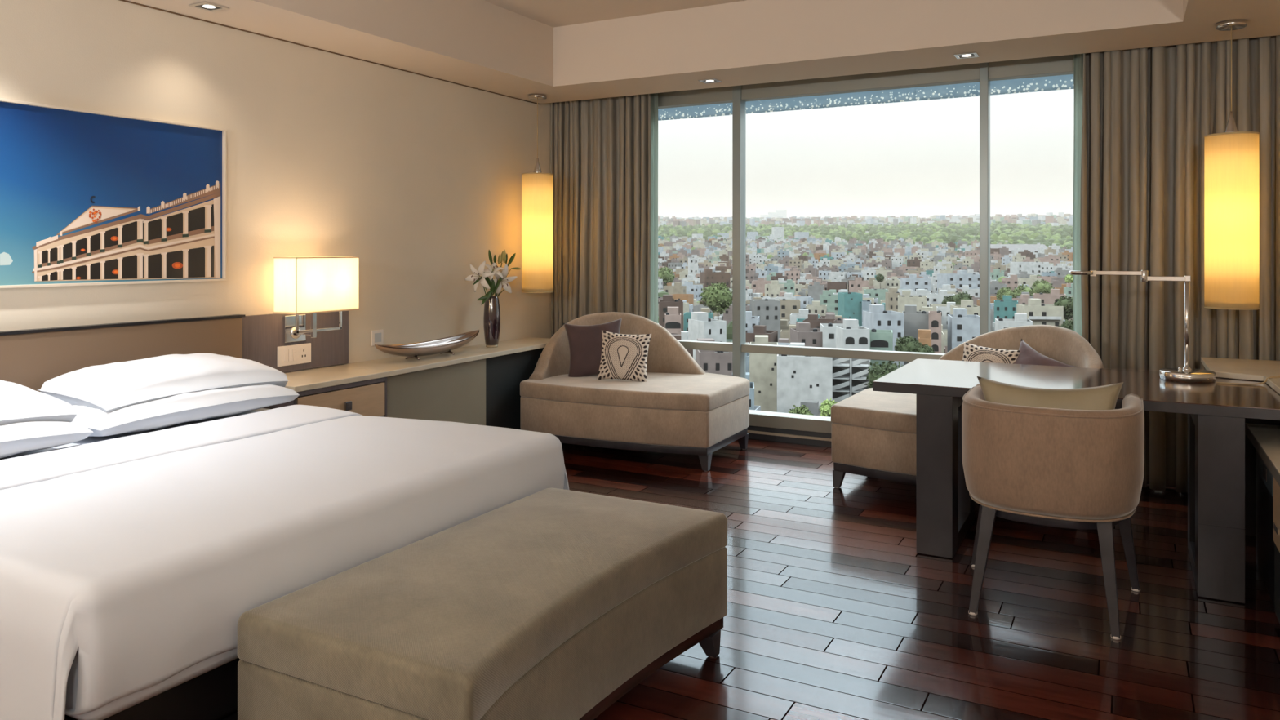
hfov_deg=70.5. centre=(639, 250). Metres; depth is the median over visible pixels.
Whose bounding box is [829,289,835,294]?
house
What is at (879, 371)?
tree
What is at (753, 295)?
house
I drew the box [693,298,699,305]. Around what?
house
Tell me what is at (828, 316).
house
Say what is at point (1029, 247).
warehouse
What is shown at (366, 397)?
base cabinet
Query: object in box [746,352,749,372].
house
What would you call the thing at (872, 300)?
house
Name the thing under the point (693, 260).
house
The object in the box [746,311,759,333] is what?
house
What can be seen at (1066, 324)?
tree
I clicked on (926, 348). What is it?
tree
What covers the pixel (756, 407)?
house
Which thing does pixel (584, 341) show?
cushion
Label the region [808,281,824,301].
house
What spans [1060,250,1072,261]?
house
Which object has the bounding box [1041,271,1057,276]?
house
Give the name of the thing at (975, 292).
house
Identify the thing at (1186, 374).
desk lamp
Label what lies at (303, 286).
wall lamp
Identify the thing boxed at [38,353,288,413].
bed pillow
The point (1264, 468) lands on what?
socket
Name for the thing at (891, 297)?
house
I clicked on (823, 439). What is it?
baseboard
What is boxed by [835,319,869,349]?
house
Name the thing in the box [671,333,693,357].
house
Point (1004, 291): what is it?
tree
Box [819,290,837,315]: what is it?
house
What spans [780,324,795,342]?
house
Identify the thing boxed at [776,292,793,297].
house
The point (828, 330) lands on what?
house
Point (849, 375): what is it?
building
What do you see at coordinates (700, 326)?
house
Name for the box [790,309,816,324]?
house
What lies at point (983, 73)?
window
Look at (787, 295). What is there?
house
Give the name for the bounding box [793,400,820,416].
house
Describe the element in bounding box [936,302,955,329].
house
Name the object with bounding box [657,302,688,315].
house
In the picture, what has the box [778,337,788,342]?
house
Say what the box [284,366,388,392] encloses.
countertop
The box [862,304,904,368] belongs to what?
house
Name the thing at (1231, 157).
pendant lamp
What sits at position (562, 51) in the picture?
ceiling
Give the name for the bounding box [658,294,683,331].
house
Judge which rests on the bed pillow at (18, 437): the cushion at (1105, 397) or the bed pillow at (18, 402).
the bed pillow at (18, 402)
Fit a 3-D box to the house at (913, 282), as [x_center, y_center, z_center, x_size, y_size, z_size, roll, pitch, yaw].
[145.612,22.821,478.327,17.101,20.637,15.645,0,0,28]
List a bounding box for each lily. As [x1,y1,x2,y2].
[465,261,495,293]
[483,262,504,296]
[490,263,517,295]
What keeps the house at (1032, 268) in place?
on the ground
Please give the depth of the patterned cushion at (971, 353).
5.17 m
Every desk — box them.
[872,358,1279,603]
[1200,356,1279,536]
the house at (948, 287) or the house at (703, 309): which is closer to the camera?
the house at (703, 309)
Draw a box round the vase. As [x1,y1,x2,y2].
[483,295,500,347]
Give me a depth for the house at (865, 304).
374.65 m
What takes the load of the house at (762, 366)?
on the ground
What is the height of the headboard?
0.774 m
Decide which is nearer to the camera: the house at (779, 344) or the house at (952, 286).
the house at (779, 344)
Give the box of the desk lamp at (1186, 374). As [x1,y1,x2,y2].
[1068,270,1215,382]
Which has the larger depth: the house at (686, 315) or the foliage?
the house at (686, 315)
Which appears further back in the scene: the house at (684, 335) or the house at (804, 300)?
the house at (804, 300)
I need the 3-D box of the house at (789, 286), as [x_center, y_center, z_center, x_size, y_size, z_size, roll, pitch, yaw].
[77.640,24.487,481.587,11.508,18.076,11.558,0,0,28]
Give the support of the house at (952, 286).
on the ground
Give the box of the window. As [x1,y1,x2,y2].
[657,54,1073,433]
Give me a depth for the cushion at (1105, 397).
3.31 m
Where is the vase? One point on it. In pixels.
(491, 314)
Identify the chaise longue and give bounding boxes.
[520,311,749,471]
[831,387,916,488]
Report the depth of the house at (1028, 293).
428.38 m
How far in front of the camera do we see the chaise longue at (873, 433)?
5.00 m
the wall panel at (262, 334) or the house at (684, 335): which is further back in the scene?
the house at (684, 335)
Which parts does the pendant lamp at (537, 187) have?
lamp shade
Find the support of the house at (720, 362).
on the ground
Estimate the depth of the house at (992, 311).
349.04 m
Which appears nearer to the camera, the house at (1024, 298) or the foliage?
the foliage
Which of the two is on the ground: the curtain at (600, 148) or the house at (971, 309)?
the house at (971, 309)
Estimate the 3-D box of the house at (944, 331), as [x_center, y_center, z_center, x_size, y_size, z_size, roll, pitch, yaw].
[96.768,31.595,294.074,11.207,14.920,11.050,0,0,28]
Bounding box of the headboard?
[0,314,245,391]
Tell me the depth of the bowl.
5.56 m
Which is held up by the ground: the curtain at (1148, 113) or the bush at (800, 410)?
the bush at (800, 410)
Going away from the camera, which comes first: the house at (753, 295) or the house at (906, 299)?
the house at (906, 299)
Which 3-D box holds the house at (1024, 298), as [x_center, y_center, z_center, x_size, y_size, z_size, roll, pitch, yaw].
[172.130,27.325,408.478,12.112,15.212,10.583,0,0,28]
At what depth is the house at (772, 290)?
456.12 m
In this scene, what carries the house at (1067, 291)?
on the ground
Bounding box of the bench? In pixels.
[237,487,727,719]
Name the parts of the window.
sill, rail, head frame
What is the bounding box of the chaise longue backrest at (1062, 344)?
[938,324,1103,368]
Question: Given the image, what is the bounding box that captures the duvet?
[0,415,568,719]
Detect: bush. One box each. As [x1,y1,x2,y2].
[788,404,813,415]
[818,398,838,417]
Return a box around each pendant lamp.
[521,93,553,293]
[1204,19,1259,310]
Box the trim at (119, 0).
[119,0,540,104]
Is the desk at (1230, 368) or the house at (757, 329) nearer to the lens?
the desk at (1230, 368)
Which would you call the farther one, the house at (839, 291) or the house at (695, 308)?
the house at (839, 291)
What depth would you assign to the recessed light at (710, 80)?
6.05 m
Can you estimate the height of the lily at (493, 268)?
0.351 m
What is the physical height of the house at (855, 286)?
18.735 m
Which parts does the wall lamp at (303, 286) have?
plate, lamp shade, bracket arm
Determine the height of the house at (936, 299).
17.696 m
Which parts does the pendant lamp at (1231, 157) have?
lamp shade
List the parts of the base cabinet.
drawer, knob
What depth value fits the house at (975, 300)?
431.22 m
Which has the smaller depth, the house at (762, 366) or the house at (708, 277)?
the house at (762, 366)
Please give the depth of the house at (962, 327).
247.44 m
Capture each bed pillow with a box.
[0,379,77,425]
[0,421,93,458]
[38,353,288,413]
[71,384,299,436]
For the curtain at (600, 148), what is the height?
2.628 m
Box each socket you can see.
[299,346,307,359]
[1262,463,1266,481]
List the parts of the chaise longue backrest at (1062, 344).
backrest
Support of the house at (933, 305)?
on the ground
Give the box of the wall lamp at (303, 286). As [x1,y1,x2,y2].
[273,256,359,342]
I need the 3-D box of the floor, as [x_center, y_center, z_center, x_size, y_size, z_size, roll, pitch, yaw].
[-0.163,1.410,2.615,5.467,0.120,8.250,0,0,28]
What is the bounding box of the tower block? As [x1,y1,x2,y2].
[760,209,786,219]
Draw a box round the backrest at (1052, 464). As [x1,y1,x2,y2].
[961,384,1144,522]
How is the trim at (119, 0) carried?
attached to the wall
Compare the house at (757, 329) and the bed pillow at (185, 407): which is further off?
the house at (757, 329)
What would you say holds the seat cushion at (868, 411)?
on the chaise longue at (873, 433)
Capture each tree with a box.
[657,266,675,285]
[700,282,732,319]
[864,360,903,388]
[875,273,884,288]
[893,335,922,363]
[914,344,934,353]
[941,295,952,304]
[951,291,973,305]
[995,287,1015,299]
[1013,284,1033,297]
[1030,279,1053,293]
[1053,295,1073,320]
[1058,319,1073,330]
[1063,274,1072,283]
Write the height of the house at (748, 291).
18.819 m
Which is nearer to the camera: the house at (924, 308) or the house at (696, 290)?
the house at (924, 308)
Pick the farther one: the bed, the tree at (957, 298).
the tree at (957, 298)
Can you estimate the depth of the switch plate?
4.91 m
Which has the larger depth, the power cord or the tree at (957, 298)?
the tree at (957, 298)
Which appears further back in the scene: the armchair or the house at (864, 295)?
the house at (864, 295)
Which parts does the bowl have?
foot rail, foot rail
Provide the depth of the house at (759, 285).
494.75 m
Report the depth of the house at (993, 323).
316.87 m
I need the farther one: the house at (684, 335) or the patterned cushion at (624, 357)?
the house at (684, 335)
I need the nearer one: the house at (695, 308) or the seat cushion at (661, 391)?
the seat cushion at (661, 391)
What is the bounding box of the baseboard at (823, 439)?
[747,425,831,447]
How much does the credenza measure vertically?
0.600 m
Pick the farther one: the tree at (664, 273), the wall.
the tree at (664, 273)
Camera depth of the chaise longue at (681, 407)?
5.83 m
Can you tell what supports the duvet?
on the bed
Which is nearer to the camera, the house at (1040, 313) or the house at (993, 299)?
the house at (1040, 313)
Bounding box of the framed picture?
[0,97,226,288]
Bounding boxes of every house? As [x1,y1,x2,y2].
[657,279,662,288]
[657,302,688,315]
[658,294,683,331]
[663,282,686,294]
[664,306,680,333]
[671,293,693,305]
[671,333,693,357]
[680,331,688,340]
[681,281,702,301]
[683,300,693,312]
[683,311,713,331]
[688,254,697,277]
[688,280,703,288]
[688,311,726,360]
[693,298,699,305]
[693,304,716,311]
[695,337,732,375]
[700,268,730,289]
[701,307,719,319]
[714,315,722,319]
[723,305,750,325]
[728,288,752,300]
[746,285,755,293]
[746,297,761,304]
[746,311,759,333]
[746,324,777,343]
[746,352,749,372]
[746,372,754,409]
[749,334,777,412]
[750,298,780,342]
[751,277,770,293]
[751,293,769,299]
[754,405,760,410]
[764,280,784,297]
[774,293,795,299]
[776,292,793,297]
[777,298,799,321]
[777,342,790,345]
[778,280,794,295]
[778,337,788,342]
[780,319,795,330]
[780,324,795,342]
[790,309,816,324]
[790,321,822,346]
[792,296,811,309]
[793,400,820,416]
[796,314,819,321]
[798,288,808,296]
[802,313,836,328]
[805,301,826,318]
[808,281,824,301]
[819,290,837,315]
[819,313,849,323]
[819,323,843,347]
[820,311,834,318]
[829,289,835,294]
[833,289,846,294]
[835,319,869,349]
[837,291,862,326]
[848,277,868,293]
[857,287,869,293]
[862,293,878,304]
[862,297,874,304]
[862,299,871,322]
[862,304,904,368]
[863,288,888,304]
[869,328,893,368]
[885,287,900,311]
[897,288,913,295]
[897,290,926,312]
[900,274,930,291]
[902,305,928,364]
[911,288,932,306]
[917,328,931,346]
[919,306,932,311]
[923,288,937,294]
[928,310,942,353]
[929,303,946,311]
[932,289,954,304]
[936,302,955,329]
[937,270,979,293]
[937,284,958,293]
[938,284,956,293]
[941,324,947,346]
[941,331,944,353]
[944,346,947,353]
[946,291,962,294]
[947,307,979,351]
[950,299,979,315]
[959,285,979,297]
[969,295,977,305]
[977,296,1002,306]
[990,305,994,332]
[992,322,995,331]
[994,295,1017,322]
[995,312,1032,330]
[1009,261,1042,275]
[1012,293,1032,303]
[1016,292,1033,298]
[1016,298,1063,326]
[1033,288,1066,304]
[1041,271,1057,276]
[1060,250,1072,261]
[1063,283,1072,295]
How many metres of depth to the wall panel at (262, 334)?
4.92 m
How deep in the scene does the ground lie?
1738.28 m
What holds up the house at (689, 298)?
on the ground
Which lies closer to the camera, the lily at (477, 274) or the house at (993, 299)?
the lily at (477, 274)
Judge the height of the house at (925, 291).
17.929 m
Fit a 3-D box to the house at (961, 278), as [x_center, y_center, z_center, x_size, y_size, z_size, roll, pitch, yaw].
[173.350,21.601,490.255,24.832,21.813,23.444,0,0,28]
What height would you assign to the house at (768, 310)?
21.037 m
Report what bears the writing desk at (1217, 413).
on the floor
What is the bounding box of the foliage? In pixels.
[473,249,522,305]
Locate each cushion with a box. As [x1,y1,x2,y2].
[520,372,749,411]
[563,318,622,377]
[596,330,651,382]
[831,387,916,433]
[962,342,1019,364]
[977,376,1123,409]
[1013,338,1077,367]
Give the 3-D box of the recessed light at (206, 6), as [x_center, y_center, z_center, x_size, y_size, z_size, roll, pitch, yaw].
[-2.007,-1.137,4.215,0.124,0.006,0.124,0,0,28]
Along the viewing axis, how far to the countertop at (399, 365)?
5.60 m
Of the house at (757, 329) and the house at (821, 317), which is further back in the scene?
the house at (821, 317)
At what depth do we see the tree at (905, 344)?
220.94 m
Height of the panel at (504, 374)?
0.658 m
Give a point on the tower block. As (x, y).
(783, 213)
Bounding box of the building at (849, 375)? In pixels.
[832,357,870,402]
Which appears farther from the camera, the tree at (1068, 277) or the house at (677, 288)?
the tree at (1068, 277)
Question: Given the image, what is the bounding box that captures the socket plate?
[371,329,383,346]
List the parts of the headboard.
rail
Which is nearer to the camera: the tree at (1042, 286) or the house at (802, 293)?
the tree at (1042, 286)
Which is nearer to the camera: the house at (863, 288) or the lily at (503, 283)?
the lily at (503, 283)
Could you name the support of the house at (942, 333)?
on the ground
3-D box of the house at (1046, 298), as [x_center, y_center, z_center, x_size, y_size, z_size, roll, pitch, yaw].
[160.776,25.831,355.318,12.048,21.500,10.761,0,0,28]
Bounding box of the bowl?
[374,329,479,359]
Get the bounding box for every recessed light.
[188,1,229,12]
[697,78,722,83]
[953,52,979,58]
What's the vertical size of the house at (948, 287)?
17.443 m
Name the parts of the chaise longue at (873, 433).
leg, seat, rail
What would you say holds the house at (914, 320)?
on the ground
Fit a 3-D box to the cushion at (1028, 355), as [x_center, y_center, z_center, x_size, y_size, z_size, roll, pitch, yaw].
[2.192,0.750,4.998,0.578,0.495,0.326,0,0,28]
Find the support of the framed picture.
attached to the wall
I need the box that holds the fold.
[0,404,362,489]
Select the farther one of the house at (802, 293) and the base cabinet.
the house at (802, 293)
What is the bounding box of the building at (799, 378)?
[777,342,832,413]
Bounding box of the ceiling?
[125,0,1279,103]
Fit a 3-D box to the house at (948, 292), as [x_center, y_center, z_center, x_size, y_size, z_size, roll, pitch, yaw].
[144.866,26.829,417.084,9.312,16.315,10.878,0,0,28]
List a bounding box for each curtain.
[550,93,650,337]
[650,93,657,323]
[1072,53,1083,336]
[1080,35,1279,493]
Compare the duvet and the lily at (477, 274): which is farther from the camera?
the lily at (477, 274)
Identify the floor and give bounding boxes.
[561,438,1279,719]
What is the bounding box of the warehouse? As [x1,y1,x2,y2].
[990,244,1047,253]
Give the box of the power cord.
[1216,376,1279,385]
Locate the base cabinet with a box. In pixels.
[262,377,386,417]
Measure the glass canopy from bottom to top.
0.185 m
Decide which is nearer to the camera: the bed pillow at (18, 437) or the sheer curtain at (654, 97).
the bed pillow at (18, 437)
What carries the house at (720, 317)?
on the ground
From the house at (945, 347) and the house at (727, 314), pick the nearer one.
the house at (945, 347)
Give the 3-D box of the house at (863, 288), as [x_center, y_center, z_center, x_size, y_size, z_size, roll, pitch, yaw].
[119.506,26.294,478.436,10.299,14.124,12.445,0,0,28]
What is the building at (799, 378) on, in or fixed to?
on the ground
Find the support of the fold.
on the duvet
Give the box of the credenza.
[1244,422,1279,623]
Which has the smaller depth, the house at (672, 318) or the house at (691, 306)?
the house at (672, 318)
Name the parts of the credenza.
socket panel, drawer, knob, door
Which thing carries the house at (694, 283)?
on the ground
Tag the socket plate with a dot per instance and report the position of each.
(377, 335)
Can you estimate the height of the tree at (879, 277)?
17.886 m
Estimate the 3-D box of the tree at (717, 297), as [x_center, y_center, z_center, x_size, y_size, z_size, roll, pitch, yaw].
[28.169,23.953,328.599,12.861,24.967,12.520,0,0,28]
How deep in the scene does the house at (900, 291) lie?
427.86 m
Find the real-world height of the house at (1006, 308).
20.873 m
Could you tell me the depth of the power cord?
4.01 m
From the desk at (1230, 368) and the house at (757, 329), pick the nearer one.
the desk at (1230, 368)
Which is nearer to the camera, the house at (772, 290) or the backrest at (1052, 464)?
the backrest at (1052, 464)
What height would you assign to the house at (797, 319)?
15.103 m
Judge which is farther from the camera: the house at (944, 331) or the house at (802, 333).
the house at (944, 331)
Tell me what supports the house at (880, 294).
on the ground
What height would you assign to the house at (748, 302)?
15.754 m
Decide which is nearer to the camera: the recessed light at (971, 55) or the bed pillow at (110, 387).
the bed pillow at (110, 387)
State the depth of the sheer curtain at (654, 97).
6.79 m
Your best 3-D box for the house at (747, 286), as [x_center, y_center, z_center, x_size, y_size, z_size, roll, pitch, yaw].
[56.472,26.226,484.983,12.558,14.569,11.464,0,0,28]
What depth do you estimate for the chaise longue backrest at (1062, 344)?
5.18 m
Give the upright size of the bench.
0.478 m
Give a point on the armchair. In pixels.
(1081, 469)
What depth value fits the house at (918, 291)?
391.19 m
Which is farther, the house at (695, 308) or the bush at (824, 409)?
the house at (695, 308)
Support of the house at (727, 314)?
on the ground
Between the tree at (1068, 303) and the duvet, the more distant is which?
the tree at (1068, 303)
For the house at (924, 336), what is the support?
on the ground
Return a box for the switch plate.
[277,342,311,366]
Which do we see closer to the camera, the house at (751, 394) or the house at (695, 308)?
the house at (751, 394)
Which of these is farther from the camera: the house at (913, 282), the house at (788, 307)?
the house at (913, 282)
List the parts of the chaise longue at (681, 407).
backrest, seat, rail, leg, leg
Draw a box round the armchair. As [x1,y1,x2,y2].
[961,384,1144,639]
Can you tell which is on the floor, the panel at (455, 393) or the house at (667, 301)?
the panel at (455, 393)
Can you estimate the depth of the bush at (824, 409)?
155.76 m
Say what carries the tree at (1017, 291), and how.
on the ground
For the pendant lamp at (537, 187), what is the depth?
6.53 m
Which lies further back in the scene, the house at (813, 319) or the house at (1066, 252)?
the house at (1066, 252)
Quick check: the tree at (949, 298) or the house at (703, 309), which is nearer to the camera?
the house at (703, 309)
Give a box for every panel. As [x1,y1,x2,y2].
[242,311,348,372]
[386,358,485,425]
[485,347,543,430]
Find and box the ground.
[665,229,1072,241]
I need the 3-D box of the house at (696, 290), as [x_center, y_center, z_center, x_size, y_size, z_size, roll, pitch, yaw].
[25.981,25.007,467.197,10.376,18.290,10.998,0,0,28]
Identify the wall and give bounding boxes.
[0,0,551,373]
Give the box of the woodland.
[657,220,1073,339]
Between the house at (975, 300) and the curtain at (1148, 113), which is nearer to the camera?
the curtain at (1148, 113)
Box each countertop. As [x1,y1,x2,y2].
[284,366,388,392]
[330,337,550,376]
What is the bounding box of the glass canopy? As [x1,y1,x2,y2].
[657,74,1073,120]
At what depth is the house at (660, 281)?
502.61 m
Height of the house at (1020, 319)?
20.030 m
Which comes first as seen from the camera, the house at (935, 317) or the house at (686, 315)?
the house at (935, 317)
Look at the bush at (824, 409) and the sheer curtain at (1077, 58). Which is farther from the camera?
the bush at (824, 409)
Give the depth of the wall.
5.05 m
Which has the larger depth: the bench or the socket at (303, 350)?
the socket at (303, 350)
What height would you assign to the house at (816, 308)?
13.889 m
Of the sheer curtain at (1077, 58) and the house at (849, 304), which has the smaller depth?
the sheer curtain at (1077, 58)
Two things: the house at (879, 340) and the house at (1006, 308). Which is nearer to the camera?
the house at (879, 340)
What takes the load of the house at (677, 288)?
on the ground
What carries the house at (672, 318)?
on the ground

